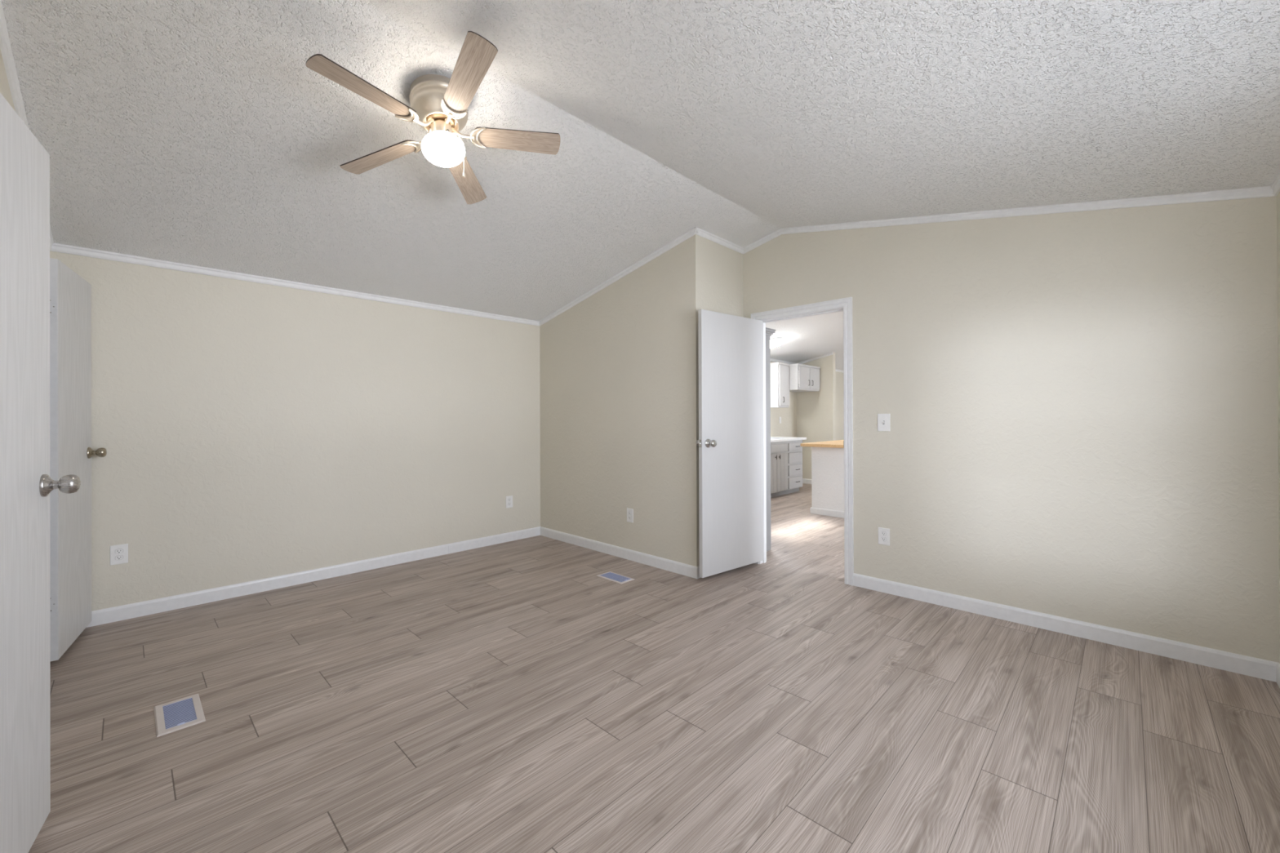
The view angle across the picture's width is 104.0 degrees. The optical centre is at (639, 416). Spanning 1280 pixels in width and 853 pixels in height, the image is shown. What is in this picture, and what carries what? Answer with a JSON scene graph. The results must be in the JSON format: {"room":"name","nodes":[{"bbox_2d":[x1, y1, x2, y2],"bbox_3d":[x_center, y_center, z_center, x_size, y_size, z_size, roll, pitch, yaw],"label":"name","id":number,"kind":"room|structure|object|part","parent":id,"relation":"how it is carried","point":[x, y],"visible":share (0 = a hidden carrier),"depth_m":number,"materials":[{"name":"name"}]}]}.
{"room":"empty bedroom","nodes":[
{"label":"empty bedroom","id":0,"kind":"room"},
{"bbox_2d":[0,48,15,111],"bbox_3d":[-1.643,-0.153,1.104,4.901,2.767,0.100,0,0,44],"label":"wall","id":1,"kind":"structure","parent":0,"point":[5,91],"depth_m":1.80,"materials":[{"name":"paint"}]},
{"bbox_2d":[0,0,53,250],"bbox_3d":[-1.605,-1.233,1.150,4.903,0.554,0.020,0,0,44],"label":"trim","id":2,"kind":"structure","parent":1,"relation":"attached to","point":[5,44],"depth_m":1.84,"materials":[{"name":"white paint"}]},
{"bbox_2d":[0,92,80,852],"bbox_3d":[-1.612,0.198,1.257,0.181,1.985,0.628,0,0,-37],"label":"door","id":3,"kind":"structure","parent":1,"relation":"in","point":[26,485],"depth_m":1.34,"materials":[{"name":"white wood"}]},
{"bbox_3d":[-1.612,0.198,1.258,0.035,1.985,0.610,0,0,-37],"label":"panel","id":4,"kind":"part","parent":3,"relation":"part of","materials":[{"name":"white wood"}]},
{"bbox_3d":[-1.712,0.201,1.488,0.061,0.057,0.057,0,0,-37],"label":"knob","id":5,"kind":"part","parent":3,"relation":"part of","materials":[{"name":"silver metal"}]},
{"bbox_2d":[49,257,106,662],"bbox_3d":[-3.071,0.212,2.700,0.181,1.985,0.612,0,0,-37],"label":"door","id":6,"kind":"structure","parent":1,"relation":"in","point":[71,452],"depth_m":2.62,"materials":[{"name":"white wood"}]},
{"bbox_3d":[-3.165,0.210,2.925,0.061,0.057,0.057,0,0,-37],"label":"knob","id":7,"kind":"part","parent":6,"relation":"part of","materials":[{"name":"silver metal"}]},
{"bbox_2d":[49,250,844,611],"bbox_3d":[0.414,0.107,6.811,0.100,2.258,12.650,0,0,44],"label":"wall","id":8,"kind":"structure","parent":0,"point":[249,431],"depth_m":3.66,"materials":[{"name":"paint"}]},
{"bbox_2d":[110,543,128,565],"bbox_3d":[-3.167,0.838,3.040,0.009,0.118,0.077,0,0,44],"label":"wall outlet","id":9,"kind":"object","parent":8,"relation":"attached to","point":[119,553],"visible":1,"depth_m":3.04,"materials":[{"name":"white plastic"}]},
{"bbox_2d":[115,555,123,559],"bbox_3d":[-3.165,0.858,3.038,0.003,0.027,0.033,0,0,44],"label":"receptacle","id":10,"kind":"object","parent":9,"relation":"attached to","point":[117,557],"depth_m":3.04,"materials":[{"name":"white plastic"}]},
{"bbox_2d":[115,548,123,553],"bbox_3d":[-3.165,0.819,3.038,0.003,0.029,0.035,0,0,44],"label":"receptacle","id":11,"kind":"object","parent":9,"relation":"attached to","point":[117,550],"depth_m":3.04,"materials":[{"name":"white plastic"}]},
{"bbox_2d":[50,242,539,325],"bbox_3d":[-2.203,-0.970,4.036,0.020,0.046,3.329,0,0,44],"label":"trim","id":12,"kind":"structure","parent":8,"relation":"attached to","point":[57,247],"depth_m":3.54,"materials":[{"name":"white paint"}]},
{"bbox_2d":[86,526,540,627],"bbox_3d":[-2.198,1.195,4.034,0.012,0.088,3.329,0,0,44],"label":"baseboard","id":13,"kind":"structure","parent":8,"relation":"attached to","point":[110,615],"depth_m":3.63,"materials":[{"name":"white paint"}]},
{"bbox_2d":[506,495,512,508],"bbox_3d":[-1.297,0.847,4.966,0.009,0.118,0.077,0,0,44],"label":"wall outlet","id":14,"kind":"object","parent":8,"relation":"attached to","point":[508,499],"visible":1,"depth_m":4.96,"materials":[{"name":"white plastic"}]},
{"bbox_2d":[770,362,789,408],"bbox_3d":[2.310,-0.525,8.451,0.342,0.744,0.382,0,0,44],"label":"upper cabinet","id":15,"kind":"object","parent":8,"relation":"attached to","point":[780,371],"visible":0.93,"depth_m":8.30,"materials":[{"name":"grey paint"}]},
{"bbox_3d":[2.298,-0.880,8.462,0.308,0.034,0.382,0,0,44],"label":"moulding","id":16,"kind":"part","parent":15,"relation":"part of","materials":[{"name":"grey paint"}]},
{"bbox_3d":[2.415,-0.516,8.365,0.020,0.665,0.330,0,0,44],"label":"cabinet door","id":17,"kind":"part","parent":15,"relation":"part of","materials":[{"name":"grey paint"}]},
{"bbox_2d":[788,363,820,392],"bbox_3d":[2.794,-0.672,8.839,0.497,0.437,0.857,0,0,44],"label":"upper cabinet","id":18,"kind":"object","parent":8,"relation":"attached to","point":[802,378],"visible":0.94,"depth_m":8.56,"materials":[{"name":"grey paint"}]},
{"bbox_3d":[2.808,-0.663,8.548,0.020,0.358,0.390,0,0,44],"label":"cabinet door","id":19,"kind":"part","parent":18,"relation":"part of","materials":[{"name":"grey paint"}]},
{"bbox_3d":[2.782,-0.874,8.850,0.463,0.034,0.857,0,0,44],"label":"moulding","id":20,"kind":"part","parent":18,"relation":"part of","materials":[{"name":"grey paint"}]},
{"bbox_3d":[3.089,-0.664,8.838,0.020,0.358,0.393,0,0,44],"label":"cabinet door","id":21,"kind":"part","parent":18,"relation":"part of","materials":[{"name":"grey paint"}]},
{"bbox_2d":[770,358,843,373],"bbox_3d":[2.154,-0.976,8.524,0.020,0.046,7.665,0,0,44],"label":"trim","id":22,"kind":"structure","parent":8,"relation":"attached to","point":[771,360],"depth_m":9.00,"materials":[{"name":"white paint"}]},
{"bbox_2d":[802,478,811,484],"bbox_3d":[3.800,1.186,9.727,0.688,0.088,3.650,0,0,44],"label":"baseboard","id":23,"kind":"structure","parent":8,"relation":"attached to","point":[804,480],"depth_m":9.18,"materials":[{"name":"white paint"}]},
{"bbox_2d":[539,234,703,566],"bbox_3d":[-0.275,-0.112,4.555,2.056,2.690,0.100,0,0,44],"label":"wall","id":24,"kind":"structure","parent":0,"point":[619,367],"depth_m":4.30,"materials":[{"name":"paint"}]},
{"bbox_2d":[540,526,697,578],"bbox_3d":[-0.305,1.189,4.508,2.068,0.088,0.012,0,0,44],"label":"baseboard","id":25,"kind":"structure","parent":24,"relation":"attached to","point":[686,570],"depth_m":4.33,"materials":[{"name":"white paint"}]},
{"bbox_2d":[539,226,698,325],"bbox_3d":[-0.311,-1.194,4.505,2.086,0.482,0.020,0,0,44],"label":"trim","id":26,"kind":"structure","parent":24,"relation":"attached to","point":[690,233],"depth_m":4.33,"materials":[{"name":"white paint"}]},
{"bbox_2d":[626,507,633,522],"bbox_3d":[-0.087,0.849,4.298,0.077,0.118,0.009,0,0,44],"label":"wall outlet","id":27,"kind":"object","parent":24,"relation":"attached to","point":[629,511],"visible":1,"depth_m":4.29,"materials":[{"name":"white plastic"}]},
{"bbox_2d":[0,0,1279,370],"bbox_3d":[2.389,-1.252,4.891,5.621,0.642,12.650,0,0,44],"label":"ceiling","id":28,"kind":"structure","parent":0,"point":[202,133],"depth_m":2.19,"materials":[{"name":"white paint"}]},
{"bbox_2d":[305,31,560,204],"bbox_3d":[-0.849,-1.273,2.251,0.984,0.416,1.011,0,0,-19],"label":"ceiling fan","id":29,"kind":"object","parent":28,"relation":"hanging from","point":[439,104],"visible":1,"depth_m":2.16,"materials":[{"name":"brown wood"}]},
{"bbox_3d":[-1.073,-1.280,1.962,0.113,0.006,0.402,3,-1,34],"label":"blade","id":30,"kind":"part","parent":29,"relation":"part of","materials":[{"name":"brown wood"}]},
{"bbox_3d":[-1.200,-1.207,2.324,0.402,0.006,0.113,-11,5,15],"label":"blade","id":31,"kind":"part","parent":29,"relation":"part of","materials":[{"name":"brown wood"}]},
{"bbox_3d":[-0.873,-1.187,2.224,0.183,0.114,0.183,-17,-11,43],"label":"globe","id":32,"kind":"part","parent":29,"relation":"part of","materials":[{"name":"white glass"}]},
{"bbox_3d":[-0.812,-1.185,2.232,0.060,0.171,0.005,0,0,9],"label":"pull chain","id":33,"kind":"part","parent":29,"relation":"part of","materials":[{"name":"beige metal"}]},
{"bbox_3d":[-0.893,-1.218,2.564,0.113,0.006,0.402,-22,-8,-4],"label":"blade","id":34,"kind":"part","parent":29,"relation":"part of","materials":[{"name":"brown wood"}]},
{"bbox_3d":[-0.687,-1.337,1.979,0.113,0.006,0.402,15,-21,-34],"label":"blade","id":35,"kind":"part","parent":29,"relation":"part of","materials":[{"name":"brown wood"}]},
{"bbox_3d":[-0.576,-1.299,2.351,0.402,0.006,0.113,-6,-23,-20],"label":"blade","id":36,"kind":"part","parent":29,"relation":"part of","materials":[{"name":"brown wood"}]},
{"bbox_2d":[769,337,784,348],"bbox_3d":[1.966,-1.096,7.484,0.379,0.130,0.374,0,0,-42],"label":"ceiling light","id":37,"kind":"object","parent":28,"relation":"attached to","point":[774,342],"visible":0.52,"depth_m":7.35,"materials":[{"name":"white glass"}]},
{"bbox_2d":[28,483,1279,852],"bbox_3d":[2.183,1.240,5.095,5.283,0.030,12.650,0,0,44],"label":"floor","id":38,"kind":"structure","parent":0,"point":[513,696],"depth_m":1.98,"materials":[{"name":"laminate"}]},
{"bbox_2d":[153,693,205,737],"bbox_3d":[-1.911,1.230,2.073,0.287,0.008,0.143,0,0,44],"label":"floor vent","id":39,"kind":"object","parent":38,"relation":"in","point":[171,717],"visible":1,"depth_m":2.06,"materials":[{"name":"metal"}]},
{"bbox_2d":[596,571,634,583],"bbox_3d":[-0.189,1.227,3.824,0.278,0.008,0.142,0,0,44],"label":"floor vent","id":40,"kind":"object","parent":38,"relation":"in","point":[610,575],"visible":1,"depth_m":3.81,"materials":[{"name":"metal"}]},
{"bbox_2d":[765,327,775,551],"bbox_3d":[0.905,0.212,4.713,0.625,2.034,0.393,0,0,44],"label":"door frame","id":41,"kind":"structure","parent":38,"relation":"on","point":[769,331],"depth_m":4.58,"materials":[{"name":"grey paint"}]},
{"bbox_3d":[0.901,-0.774,4.715,0.625,0.062,0.393,0,0,44],"label":"crown moulding","id":42,"kind":"part","parent":41,"relation":"part of","materials":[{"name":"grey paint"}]},
{"bbox_2d":[770,440,802,497],"bbox_3d":[1.732,0.809,7.642,0.624,0.848,2.178,0,0,44],"label":"base cabinet","id":43,"kind":"object","parent":38,"relation":"on","point":[786,457],"visible":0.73,"depth_m":7.81,"materials":[{"name":"grey paint"}]},
{"bbox_3d":[1.956,0.855,7.482,0.020,0.583,0.330,0,0,44],"label":"cabinet door","id":44,"kind":"part","parent":43,"relation":"part of","materials":[{"name":"grey paint"}]},
{"bbox_3d":[2.127,0.479,7.661,0.020,0.116,0.516,0,0,44],"label":"drawer","id":45,"kind":"part","parent":43,"relation":"part of","materials":[{"name":"grey paint"}]},
{"bbox_3d":[2.193,0.855,7.726,0.020,0.583,0.331,0,0,44],"label":"cabinet door","id":46,"kind":"part","parent":43,"relation":"part of","materials":[{"name":"grey paint"}]},
{"bbox_2d":[770,436,806,442],"bbox_3d":[1.738,0.365,7.659,0.609,0.040,2.310,0,0,44],"label":"countertop","id":47,"kind":"structure","parent":43,"relation":"on","point":[787,438],"depth_m":7.93,"materials":[{"name":"white laminate"}]},
{"bbox_3d":[2.497,1.055,8.038,0.020,0.172,0.433,0,0,44],"label":"drawer","id":48,"kind":"part","parent":43,"relation":"part of","materials":[{"name":"grey paint"}]},
{"bbox_3d":[2.496,0.856,8.039,0.020,0.170,0.433,0,0,44],"label":"drawer","id":49,"kind":"part","parent":43,"relation":"part of","materials":[{"name":"grey paint"}]},
{"bbox_3d":[2.495,0.656,8.039,0.020,0.165,0.433,0,0,44],"label":"drawer","id":50,"kind":"part","parent":43,"relation":"part of","materials":[{"name":"grey paint"}]},
{"bbox_3d":[2.495,0.483,8.039,0.020,0.125,0.433,0,0,44],"label":"drawer","id":51,"kind":"part","parent":43,"relation":"part of","materials":[{"name":"grey paint"}]},
{"bbox_2d":[810,446,844,518],"bbox_3d":[3.012,0.800,6.733,0.684,0.852,1.744,0,0,44],"label":"base cabinet","id":52,"kind":"object","parent":38,"relation":"on","point":[827,463],"visible":0.38,"depth_m":6.20,"materials":[{"name":"white paint"}]},
{"bbox_2d":[800,440,844,448],"bbox_3d":[3.020,0.355,6.723,0.875,0.038,1.945,0,0,44],"label":"countertop","id":53,"kind":"structure","parent":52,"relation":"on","point":[837,443],"depth_m":6.24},
{"bbox_3d":[3.013,1.187,6.732,0.684,0.078,1.744,0,0,44],"label":"trim","id":54,"kind":"part","parent":52,"relation":"part of","materials":[{"name":"white paint"}]},
{"bbox_2d":[703,237,742,316],"bbox_3d":[0.656,-0.109,4.110,0.100,2.675,0.558,0,0,44],"label":"wall","id":55,"kind":"structure","parent":0,"point":[722,265],"depth_m":4.06,"materials":[{"name":"paint"}]},
{"bbox_2d":[697,565,700,578],"bbox_3d":[0.666,1.185,4.032,0.012,0.088,0.658,0,0,44],"label":"baseboard","id":56,"kind":"structure","parent":55,"relation":"attached to","point":[699,566],"depth_m":3.80,"materials":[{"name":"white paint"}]},
{"bbox_2d":[693,226,743,253],"bbox_3d":[0.652,-1.413,4.028,0.020,0.046,0.678,0,0,44],"label":"trim","id":57,"kind":"structure","parent":55,"relation":"attached to","point":[705,234],"depth_m":4.01,"materials":[{"name":"white paint"}]},
{"bbox_2d":[796,351,835,479],"bbox_3d":[3.211,0.029,9.127,0.688,2.402,0.110,0,0,44],"label":"wall","id":58,"kind":"structure","parent":0,"point":[815,411],"depth_m":9.04,"materials":[{"name":"paint"}]},
{"bbox_2d":[797,351,833,364],"bbox_3d":[3.164,-1.051,9.080,0.698,0.190,0.020,0,0,44],"label":"trim","id":59,"kind":"structure","parent":58,"relation":"attached to","point":[832,353],"depth_m":9.05,"materials":[{"name":"white paint"}]},
{"bbox_2d":[742,195,1279,662],"bbox_3d":[1.204,-0.157,4.037,4.901,2.767,0.100,0,0,44],"label":"wall","id":60,"kind":"structure","parent":0,"point":[1082,406],"depth_m":2.79,"materials":[{"name":"paint"}]},
{"bbox_2d":[695,309,763,577],"bbox_3d":[0.729,0.198,3.926,0.742,1.984,0.181,0,0,-39],"label":"door","id":61,"kind":"structure","parent":60,"relation":"in","point":[730,442],"depth_m":3.88,"materials":[{"name":"white wood"}]},
{"bbox_3d":[0.532,0.198,3.691,0.057,0.057,0.061,0,0,-39],"label":"knob","id":62,"kind":"part","parent":61,"relation":"part of","materials":[{"name":"silver metal"}]},
{"bbox_2d":[751,297,853,586],"bbox_3d":[1.283,0.180,3.960,0.838,2.093,0.136,0,0,44],"label":"door frame","id":63,"kind":"structure","parent":60,"relation":"attached to","point":[844,304],"depth_m":3.66,"materials":[{"name":"white paint"}]},
{"bbox_2d":[877,413,890,431],"bbox_3d":[1.694,0.041,3.478,0.083,0.123,0.020,0,0,44],"label":"light switch","id":64,"kind":"object","parent":60,"relation":"attached to","point":[883,420],"visible":1,"depth_m":3.48,"materials":[{"name":"white plastic"}]},
{"bbox_2d":[878,527,889,546],"bbox_3d":[1.698,0.835,3.482,0.077,0.118,0.009,0,0,44],"label":"wall outlet","id":65,"kind":"object","parent":60,"relation":"attached to","point":[883,533],"visible":1,"depth_m":3.48,"materials":[{"name":"white plastic"}]},
{"bbox_2d":[880,537,886,541],"bbox_3d":[1.697,0.854,3.480,0.033,0.027,0.003,0,0,44],"label":"receptacle","id":66,"kind":"object","parent":65,"relation":"attached to","point":[882,539],"depth_m":3.48,"materials":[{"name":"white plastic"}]},
{"bbox_2d":[880,531,886,535],"bbox_3d":[1.696,0.815,3.480,0.033,0.027,0.003,0,0,44],"label":"receptacle","id":67,"kind":"object","parent":65,"relation":"attached to","point":[882,533],"depth_m":3.48,"materials":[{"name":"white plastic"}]},
{"bbox_2d":[743,186,1274,253],"bbox_3d":[1.896,-1.263,3.280,2.847,0.511,0.020,0,0,44],"label":"trim","id":68,"kind":"structure","parent":60,"relation":"attached to","point":[1259,192],"depth_m":2.86,"materials":[{"name":"white paint"}]},
{"bbox_2d":[853,573,1278,681],"bbox_3d":[2.238,1.177,2.956,1.923,0.088,0.012,0,0,44],"label":"baseboard","id":69,"kind":"structure","parent":60,"relation":"attached to","point":[1254,667],"depth_m":2.74,"materials":[{"name":"white paint"}]},
{"bbox_2d":[1276,191,1279,643],"bbox_3d":[4.262,0.064,3.596,0.100,2.301,11.902,0,0,44],"label":"wall","id":70,"kind":"structure","parent":0,"point":[1278,194],"depth_m":2.28,"materials":[{"name":"paint"}]},
{"bbox_2d":[1270,172,1279,195],"bbox_3d":[1.528,-1.034,0.873,0.020,0.046,3.987,0,0,44],"label":"trim","id":71,"kind":"structure","parent":70,"relation":"attached to","point":[1275,186],"depth_m":2.24,"materials":[{"name":"white paint"}]},
{"bbox_2d":[1275,662,1279,688],"bbox_3d":[1.539,1.174,0.865,0.012,0.088,3.987,0,0,44],"label":"baseboard","id":72,"kind":"structure","parent":70,"relation":"attached to","point":[1277,667],"depth_m":2.26,"materials":[{"name":"white paint"}]}
]}

